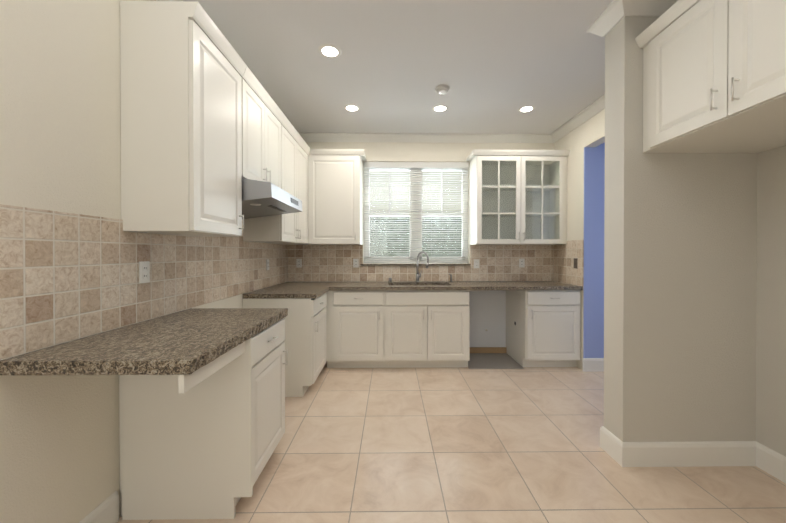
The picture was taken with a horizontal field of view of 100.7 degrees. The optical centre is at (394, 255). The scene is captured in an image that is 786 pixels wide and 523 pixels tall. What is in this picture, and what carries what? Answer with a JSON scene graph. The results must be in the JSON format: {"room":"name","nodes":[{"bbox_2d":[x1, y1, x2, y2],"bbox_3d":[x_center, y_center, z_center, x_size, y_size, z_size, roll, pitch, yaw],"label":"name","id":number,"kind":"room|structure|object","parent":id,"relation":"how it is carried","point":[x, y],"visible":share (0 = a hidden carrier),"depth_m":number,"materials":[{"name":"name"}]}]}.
{"room":"kitchen","nodes":[
{"label":"kitchen","id":0,"kind":"room"},
{"bbox_2d":[0,0,283,522],"bbox_3d":[-1.421,-0.124,1.180,0.150,2.820,6.340,0,0,-1],"label":"wall","id":1,"kind":"structure","parent":0,"point":[60,121],"depth_m":1.31,"materials":[{"name":"white paint"}]},
{"bbox_2d":[79,491,118,522],"bbox_3d":[-1.323,1.222,-0.128,0.016,0.143,3.409,0,0,-1],"label":"baseboard","id":2,"kind":"structure","parent":1,"relation":"attached to","point":[107,511],"depth_m":1.51,"materials":[{"name":"white wood"}]},
{"bbox_2d":[0,204,287,359],"bbox_3d":[-1.355,0.016,2.499,0.009,0.664,3.376,0,0,-1],"label":"backsplash","id":3,"kind":"structure","parent":1,"relation":"attached to","point":[65,277],"depth_m":1.47,"materials":[{"name":"tile"}]},
{"bbox_2d":[139,261,149,283],"bbox_3d":[-1.337,0.090,1.742,0.008,0.116,0.072,0,0,-1],"label":"electrical outlet","id":4,"kind":"object","parent":3,"relation":"attached to","point":[144,271],"visible":1,"depth_m":1.74,"materials":[{"name":"white plastic"}]},
{"bbox_2d":[266,259,268,269],"bbox_3d":[-1.358,0.100,3.492,0.008,0.116,0.072,0,0,-1],"label":"electrical outlet","id":5,"kind":"object","parent":3,"relation":"attached to","point":[267,264],"visible":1,"depth_m":3.48,"materials":[{"name":"white plastic"}]},
{"bbox_2d":[120,1,246,236],"bbox_3d":[-1.162,-0.688,1.877,0.382,1.130,0.543,0,0,-1],"label":"upper cabinet","id":6,"kind":"object","parent":1,"relation":"attached to","point":[183,65],"visible":1,"depth_m":1.61,"materials":[{"name":"white paint"}]},
{"bbox_2d":[241,66,283,187],"bbox_3d":[-1.169,-0.889,2.533,0.382,0.735,0.767,0,0,-1],"label":"upper cabinet","id":7,"kind":"object","parent":1,"relation":"attached to","point":[262,116],"visible":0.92,"depth_m":2.44,"materials":[{"name":"white paint"}]},
{"bbox_2d":[242,178,302,218],"bbox_3d":[-1.090,-0.421,2.537,0.542,0.199,0.754,0,0,-1],"label":"range hood","id":8,"kind":"object","parent":1,"relation":"attached to","point":[261,199],"visible":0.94,"depth_m":2.35,"materials":[{"name":"silver metal"}]},
{"bbox_2d":[242,115,309,243],"bbox_3d":[-1.179,-0.696,3.393,0.382,1.130,0.946,0,0,-1],"label":"upper cabinet","id":9,"kind":"object","parent":1,"relation":"attached to","point":[290,228],"visible":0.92,"depth_m":3.16,"materials":[{"name":"white paint"}]},
{"bbox_2d":[183,0,612,133],"bbox_3d":[1.240,-1.584,1.203,5.474,0.100,6.340,0,0,-1],"label":"ceiling","id":10,"kind":"structure","parent":0,"point":[494,65],"depth_m":2.58,"materials":[{"name":"white paint"}]},
{"bbox_2d":[318,44,341,57],"bbox_3d":[-0.487,-1.537,2.457,0.176,0.004,0.176,0,0,-1],"label":"recessed light","id":11,"kind":"object","parent":10,"relation":"in","point":[329,51],"visible":1,"depth_m":2.45,"materials":[{"name":"white"}]},
{"bbox_2d":[344,104,359,111],"bbox_3d":[-0.447,-1.543,3.415,0.176,0.004,0.176,0,0,-1],"label":"recessed light","id":12,"kind":"object","parent":10,"relation":"in","point":[351,108],"visible":1,"depth_m":3.41,"materials":[{"name":"white"}]},
{"bbox_2d":[432,105,448,111],"bbox_3d":[0.481,-1.543,3.426,0.176,0.004,0.176,0,0,-1],"label":"recessed light","id":13,"kind":"object","parent":10,"relation":"in","point":[439,108],"visible":1,"depth_m":3.42,"materials":[{"name":"white"}]},
{"bbox_2d":[435,85,449,93],"bbox_3d":[0.443,-1.524,3.011,0.136,0.037,0.136,0,0,-1],"label":"smoke detector","id":14,"kind":"object","parent":10,"relation":"attached to","point":[442,89],"visible":1,"depth_m":2.98,"materials":[{"name":"white plastic"}]},
{"bbox_2d":[518,105,535,112],"bbox_3d":[1.393,-1.543,3.437,0.176,0.004,0.176,0,0,-1],"label":"recessed light","id":15,"kind":"object","parent":10,"relation":"in","point":[527,108],"visible":1,"depth_m":3.42,"materials":[{"name":"white"}]},
{"bbox_2d":[306,142,553,281],"bbox_3d":[0.319,-0.141,4.295,3.704,2.820,0.150,0,0,-1],"label":"wall","id":16,"kind":"structure","parent":0,"point":[410,152],"depth_m":4.22,"materials":[{"name":"white paint"}]},
{"bbox_2d":[284,149,365,244],"bbox_3d":[-0.868,-0.692,4.010,1.015,1.115,0.382,0,0,-1],"label":"upper cabinet","id":17,"kind":"object","parent":16,"relation":"attached to","point":[335,196],"visible":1,"depth_m":3.85,"materials":[{"name":"white paint"}]},
{"bbox_2d":[364,169,467,263],"bbox_3d":[0.283,-0.554,4.330,1.385,1.325,0.065,0,0,-1],"label":"window","id":18,"kind":"structure","parent":16,"relation":"in","point":[415,254],"depth_m":4.31,"materials":[{"name":"white"}]},
{"bbox_2d":[364,162,468,262],"bbox_3d":[0.284,-0.554,4.255,1.365,1.318,0.050,0,0,-1],"label":"window blinds","id":19,"kind":"object","parent":18,"relation":"attached to","point":[421,165],"visible":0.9,"depth_m":4.25,"materials":[{"name":"white plastic"}]},
{"bbox_2d":[361,264,470,264],"bbox_3d":[0.272,0.119,4.248,1.420,0.020,0.114,0,0,-1],"label":"window sill","id":20,"kind":"structure","parent":16,"relation":"attached to","point":[415,264],"depth_m":4.19,"materials":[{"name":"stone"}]},
{"bbox_2d":[288,245,552,281],"bbox_3d":[0.345,0.102,4.215,3.449,0.472,0.009,0,0,-1],"label":"backsplash","id":21,"kind":"structure","parent":16,"relation":"attached to","point":[327,263],"depth_m":4.21,"materials":[{"name":"tile"}]},
{"bbox_2d":[296,259,301,267],"bbox_3d":[-1.228,0.099,4.188,0.072,0.116,0.008,0,0,-1],"label":"electrical outlet","id":22,"kind":"object","parent":21,"relation":"attached to","point":[298,263],"visible":1,"depth_m":4.19,"materials":[{"name":"white plastic"}]},
{"bbox_2d":[353,259,358,267],"bbox_3d":[-0.498,0.099,4.196,0.072,0.116,0.008,0,0,-1],"label":"electrical outlet","id":23,"kind":"object","parent":21,"relation":"attached to","point":[355,263],"visible":1,"depth_m":4.20,"materials":[{"name":"white plastic"}]},
{"bbox_2d":[474,259,478,267],"bbox_3d":[1.062,0.109,4.215,0.072,0.116,0.008,0,0,-1],"label":"electrical outlet","id":24,"kind":"object","parent":21,"relation":"attached to","point":[476,263],"visible":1,"depth_m":4.21,"materials":[{"name":"white plastic"}]},
{"bbox_2d":[519,259,524,266],"bbox_3d":[1.652,0.099,4.222,0.072,0.116,0.008,0,0,-1],"label":"electrical outlet","id":25,"kind":"object","parent":21,"relation":"attached to","point":[521,262],"visible":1,"depth_m":4.22,"materials":[{"name":"white plastic"}]},
{"bbox_2d":[299,133,547,142],"bbox_3d":[0.390,-1.506,4.174,3.364,0.090,0.078,0,0,-1],"label":"crown molding","id":26,"kind":"structure","parent":16,"relation":"attached to","point":[307,137],"depth_m":4.17,"materials":[{"name":"white wood"}]},
{"bbox_2d":[466,149,569,244],"bbox_3d":[1.500,-0.692,4.038,1.141,1.115,0.382,0,0,-1],"label":"upper cabinet","id":27,"kind":"object","parent":16,"relation":"attached to","point":[518,197],"visible":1,"depth_m":3.94,"materials":[{"name":"white paint"}]},
{"bbox_2d":[117,361,785,522],"bbox_3d":[1.240,1.336,1.219,5.474,0.100,6.340,0,0,-1],"label":"floor","id":28,"kind":"structure","parent":0,"point":[419,445],"depth_m":1.99,"materials":[{"name":"tile"}]},
{"bbox_2d":[119,318,287,519],"bbox_3d":[-1.018,0.845,1.635,0.664,0.878,1.046,0,0,-1],"label":"base cabinet","id":29,"kind":"object","parent":28,"relation":"on","point":[202,442],"visible":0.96,"depth_m":1.58,"materials":[{"name":"white paint"}]},
{"bbox_2d":[0,308,287,375],"bbox_3d":[-1.024,0.379,1.626,0.652,0.050,1.058,0,0,-1],"label":"countertop","id":30,"kind":"structure","parent":29,"relation":"on","point":[188,341],"depth_m":1.27,"materials":[{"name":"stone"}]},
{"bbox_2d":[243,292,326,396],"bbox_3d":[-1.050,0.832,3.230,0.637,0.886,0.601,0,0,-1],"label":"base cabinet","id":31,"kind":"object","parent":28,"relation":"on","point":[305,341],"depth_m":2.93,"materials":[{"name":"white paint"}]},
{"bbox_2d":[243,286,328,298],"bbox_3d":[-1.040,0.366,3.227,0.657,0.042,0.600,0,0,-1],"label":"countertop","id":32,"kind":"structure","parent":31,"relation":"on","point":[297,290],"depth_m":3.03,"materials":[{"name":"stone"}]},
{"bbox_2d":[274,281,582,290],"bbox_3d":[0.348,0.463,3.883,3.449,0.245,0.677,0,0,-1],"label":"countertop","id":33,"kind":"structure","parent":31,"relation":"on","point":[428,285],"depth_m":3.69,"materials":[{"name":"stone"}]},
{"bbox_2d":[415,251,428,281],"bbox_3d":[0.342,0.143,4.091,0.161,0.392,0.222,0,0,-1],"label":"faucet","id":34,"kind":"object","parent":33,"relation":"on","point":[427,265],"visible":1,"depth_m":4.12,"materials":[{"name":"silver metal"}]},
{"bbox_2d":[327,291,386,367],"bbox_3d":[-0.438,0.828,3.897,0.649,0.886,0.636,0,0,-1],"label":"base cabinet","id":35,"kind":"object","parent":28,"relation":"on","point":[386,329],"depth_m":3.59,"materials":[{"name":"white paint"}]},
{"bbox_2d":[387,302,469,367],"bbox_3d":[0.359,0.941,3.907,0.945,0.660,0.636,0,0,-1],"label":"base cabinet","id":36,"kind":"object","parent":28,"relation":"on","point":[419,334],"depth_m":3.59,"materials":[{"name":"white paint"}]},
{"bbox_2d":[506,290,580,366],"bbox_3d":[1.762,0.828,3.909,0.620,0.886,0.664,0,0,-1],"label":"base cabinet","id":37,"kind":"object","parent":28,"relation":"on","point":[542,328],"visible":0.98,"depth_m":3.61,"materials":[{"name":"white paint"}]},
{"bbox_2d":[554,123,604,369],"bbox_3d":[3.010,-0.140,3.992,1.870,2.820,0.820,0,0,-1],"label":"wall","id":38,"kind":"structure","parent":0,"point":[593,280],"depth_m":3.58,"materials":[{"name":"blue paint"}]},
{"bbox_2d":[553,240,583,285],"bbox_3d":[2.069,0.083,3.904,0.009,0.514,0.653,0,0,-1],"label":"backsplash","id":39,"kind":"structure","parent":38,"relation":"attached to","point":[564,269],"depth_m":3.84,"materials":[{"name":"tile"}]},
{"bbox_2d":[574,258,577,268],"bbox_3d":[2.061,0.092,3.710,0.012,0.116,0.072,0,0,-1],"label":"light switch","id":40,"kind":"object","parent":39,"relation":"attached to","point":[575,263],"visible":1,"depth_m":3.69,"materials":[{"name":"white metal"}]},
{"bbox_2d":[582,358,603,371],"bbox_3d":[2.932,1.201,3.581,1.736,0.143,0.016,0,0,-1],"label":"baseboard","id":41,"kind":"structure","parent":38,"relation":"attached to","point":[588,364],"depth_m":3.56,"materials":[{"name":"white wood"}]},
{"bbox_2d":[584,109,604,146],"bbox_3d":[2.148,-1.362,2.868,0.120,0.363,1.417,0,0,-1],"label":"wall","id":42,"kind":"structure","parent":0,"point":[594,130],"depth_m":3.39,"materials":[{"name":"white paint"}]},
{"bbox_2d":[548,94,604,142],"bbox_3d":[2.045,-1.500,3.146,0.078,0.090,1.975,0,0,-1],"label":"crown molding","id":43,"kind":"structure","parent":42,"relation":"attached to","point":[598,105],"depth_m":3.59,"materials":[{"name":"white wood"}]},
{"bbox_2d":[604,16,756,441],"bbox_3d":[2.680,-0.129,2.083,2.575,2.820,0.180,0,0,-1],"label":"wall","id":44,"kind":"structure","parent":0,"point":[680,268],"depth_m":1.99,"materials":[{"name":"white paint"}]},
{"bbox_2d":[586,16,615,36],"bbox_3d":[1.657,-1.494,2.192,0.689,0.090,0.078,0,0,-1],"label":"crown molding","id":45,"kind":"structure","parent":44,"relation":"attached to","point":[598,27],"depth_m":2.13,"materials":[{"name":"white wood"}]},
{"bbox_2d":[600,426,616,453],"bbox_3d":[2.596,1.209,2.188,2.441,0.143,0.016,0,0,-1],"label":"baseboard","id":46,"kind":"structure","parent":44,"relation":"attached to","point":[607,439],"depth_m":2.10,"materials":[{"name":"white wood"}]},
{"bbox_2d":[604,0,677,23],"bbox_3d":[1.720,-1.493,1.948,0.809,0.090,0.103,0,0,-1],"label":"crown molding","id":47,"kind":"structure","parent":44,"relation":"attached to","point":[610,17],"depth_m":1.95,"materials":[{"name":"white wood"}]},
{"bbox_2d":[615,438,755,466],"bbox_3d":[1.781,1.210,1.982,0.807,0.143,0.016,0,0,-1],"label":"baseboard","id":48,"kind":"structure","parent":44,"relation":"attached to","point":[695,454],"depth_m":1.98,"materials":[{"name":"white wood"}]},
{"bbox_2d":[756,145,785,456],"bbox_3d":[2.311,-0.117,0.021,0.150,2.820,3.935,0,0,-1],"label":"wall","id":49,"kind":"structure","parent":0,"point":[771,322],"depth_m":1.91,"materials":[{"name":"white paint"}]},
{"bbox_2d":[635,0,785,152],"bbox_3d":[1.839,-0.965,1.491,0.757,0.690,0.970,0,0,-1],"label":"upper cabinet","id":50,"kind":"object","parent":49,"relation":"attached to","point":[714,76],"visible":1,"depth_m":1.58,"materials":[{"name":"white paint"}]},
{"bbox_2d":[755,442,785,482],"bbox_3d":[2.228,1.221,0.103,0.016,0.143,3.785,0,0,-1],"label":"baseboard","id":51,"kind":"structure","parent":49,"relation":"attached to","point":[770,461],"depth_m":1.90,"materials":[{"name":"white wood"}]},
{"label":"outside","id":52,"kind":"structure","parent":0,"visible":0},
{"bbox_2d":[370,170,461,256],"bbox_3d":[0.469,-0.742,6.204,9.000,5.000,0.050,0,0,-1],"label":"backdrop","id":53,"kind":"structure","parent":52,"point":[402,254],"depth_m":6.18,"materials":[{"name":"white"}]}
]}

